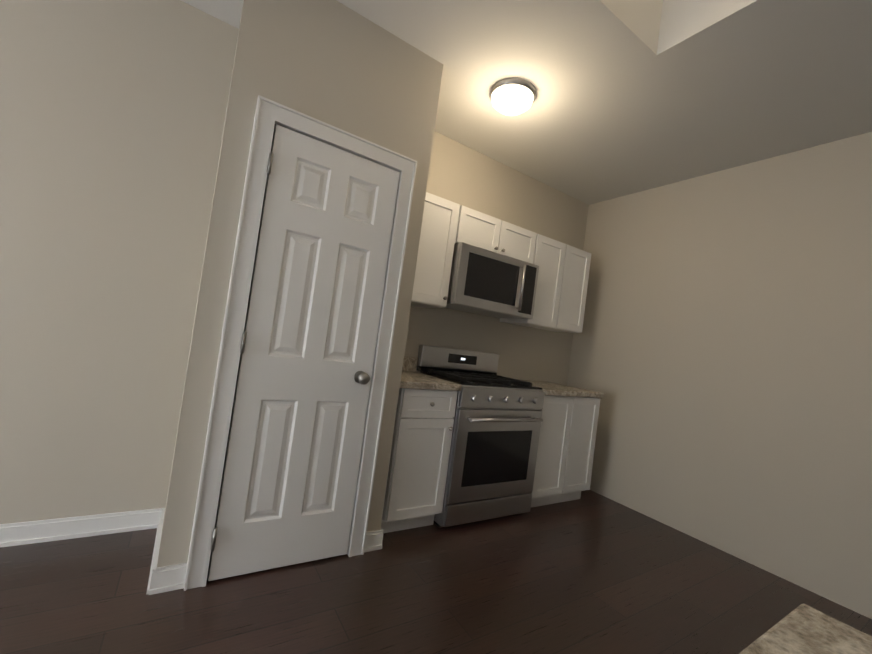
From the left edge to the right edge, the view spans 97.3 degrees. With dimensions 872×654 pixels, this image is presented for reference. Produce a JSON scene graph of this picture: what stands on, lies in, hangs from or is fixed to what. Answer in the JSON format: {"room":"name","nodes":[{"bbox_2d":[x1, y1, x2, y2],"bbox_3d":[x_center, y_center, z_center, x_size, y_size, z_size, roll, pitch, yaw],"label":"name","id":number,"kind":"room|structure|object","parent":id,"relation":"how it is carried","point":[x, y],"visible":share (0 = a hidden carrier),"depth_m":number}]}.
{"room":"kitchen","nodes":[
{"label":"kitchen","id":0,"kind":"room"},
{"bbox_2d":[0,0,238,523],"bbox_3d":[-2.624,-0.504,1.321,3.165,2.740,0.160,9,-2,-32],"label":"wall","id":1,"kind":"structure","parent":0,"point":[112,116],"depth_m":1.86},
{"bbox_2d":[0,508,162,546],"bbox_3d":[-2.691,0.819,1.238,2.985,0.095,0.022,9,-2,-32],"label":"baseboard","id":2,"kind":"structure","parent":1,"relation":"attached to","point":[27,532],"depth_m":1.85},
{"bbox_2d":[157,0,442,566],"bbox_3d":[-0.769,-0.228,2.217,1.005,2.740,0.790,9,-2,-32],"label":"wall","id":3,"kind":"structure","parent":0,"point":[336,63],"depth_m":1.79},
{"bbox_2d":[146,508,164,593],"bbox_3d":[-1.306,1.021,1.797,0.022,0.095,0.574,9,-2,-32],"label":"baseboard","id":4,"kind":"structure","parent":3,"relation":"attached to","point":[151,581],"depth_m":1.70},
{"bbox_2d":[149,563,186,594],"bbox_3d":[-1.097,1.042,1.594,0.144,0.095,0.022,9,-2,-32],"label":"baseboard","id":5,"kind":"structure","parent":3,"relation":"attached to","point":[170,578],"depth_m":1.59},
{"bbox_2d":[184,95,416,590],"bbox_3d":[-0.568,0.097,1.831,0.800,2.123,0.104,9,-2,-32],"label":"pantry door","id":6,"kind":"structure","parent":3,"relation":"in","point":[287,475],"depth_m":1.82},
{"bbox_2d":[364,529,382,551],"bbox_3d":[-0.348,1.157,2.073,0.129,0.095,0.022,9,-2,-32],"label":"baseboard","id":7,"kind":"structure","parent":3,"relation":"attached to","point":[374,539],"depth_m":2.08},
{"bbox_2d":[0,490,871,653],"bbox_3d":[-0.042,1.238,-0.463,7.040,0.150,6.220,9,-2,-32],"label":"floor","id":8,"kind":"structure","parent":0,"point":[590,572],"depth_m":1.74},
{"bbox_2d":[381,356,461,532],"bbox_3d":[-0.233,0.721,2.513,0.441,1.020,0.615,9,-2,-32],"label":"base cabinet","id":9,"kind":"object","parent":8,"relation":"on","point":[419,455],"visible":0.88,"depth_m":2.29},
{"bbox_2d":[416,345,544,526],"bbox_3d":[0.293,0.750,2.816,0.760,1.120,0.667,9,-2,-32],"label":"range","id":10,"kind":"object","parent":8,"relation":"on","point":[498,419],"visible":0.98,"depth_m":2.59},
{"bbox_2d":[517,379,603,506],"bbox_3d":[0.879,0.945,3.233,0.705,0.915,0.605,9,-2,-32],"label":"base cabinet","id":11,"kind":"object","parent":8,"relation":"on","point":[566,449],"visible":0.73,"depth_m":3.00},
{"bbox_2d":[739,604,871,653],"bbox_3d":[0.874,0.806,-0.963,0.695,0.915,2.915,9,-2,-32],"label":"countertop","id":12,"kind":"structure","parent":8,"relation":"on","point":[803,629],"depth_m":0.40},
{"bbox_2d":[404,131,588,384],"bbox_3d":[0.402,-0.036,3.340,2.240,2.740,0.160,9,-2,-32],"label":"wall","id":13,"kind":"structure","parent":0,"point":[463,175],"depth_m":3.32},
{"bbox_2d":[411,192,462,307],"bbox_3d":[-0.133,-0.527,2.684,0.400,0.730,0.325,9,-2,-32],"label":"upper cabinet","id":14,"kind":"object","parent":13,"relation":"attached to","point":[439,234],"depth_m":2.59},
{"bbox_2d":[459,206,538,263],"bbox_3d":[0.391,-0.679,3.007,0.760,0.270,0.325,9,-2,-32],"label":"upper cabinet","id":15,"kind":"object","parent":13,"relation":"attached to","point":[478,229],"depth_m":2.86},
{"bbox_2d":[445,242,538,318],"bbox_3d":[0.375,-0.328,2.947,0.760,0.425,0.440,9,-2,-32],"label":"microwave","id":16,"kind":"object","parent":15,"relation":"attached to","point":[485,282],"visible":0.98,"depth_m":2.77},
{"bbox_2d":[499,234,574,331],"bbox_3d":[0.858,-0.375,3.318,0.411,0.730,0.325,9,-2,-32],"label":"upper cabinet","id":17,"kind":"object","parent":13,"relation":"attached to","point":[562,284],"depth_m":3.21},
{"bbox_2d":[537,248,590,332],"bbox_3d":[1.102,-0.337,3.474,0.405,0.730,0.325,9,-2,-32],"label":"upper cabinet","id":18,"kind":"object","parent":13,"relation":"attached to","point":[580,259],"depth_m":3.38},
{"bbox_2d":[181,0,871,204],"bbox_3d":[0.597,-1.939,-0.221,6.530,0.850,6.220,9,-2,-32],"label":"ceiling","id":19,"kind":"structure","parent":0,"point":[634,96],"depth_m":2.09},
{"bbox_2d":[490,78,535,115],"bbox_3d":[0.468,-1.390,2.366,0.280,0.102,0.280,9,-2,-32],"label":"kitchen ceiling light","id":20,"kind":"object","parent":19,"relation":"attached to","point":[512,96],"visible":1,"depth_m":2.29},
{"bbox_2d":[567,132,871,618],"bbox_3d":[3.022,0.249,1.423,0.160,2.740,5.900,9,-2,-32],"label":"wall","id":21,"kind":"structure","parent":0,"point":[721,355],"depth_m":2.64}
]}

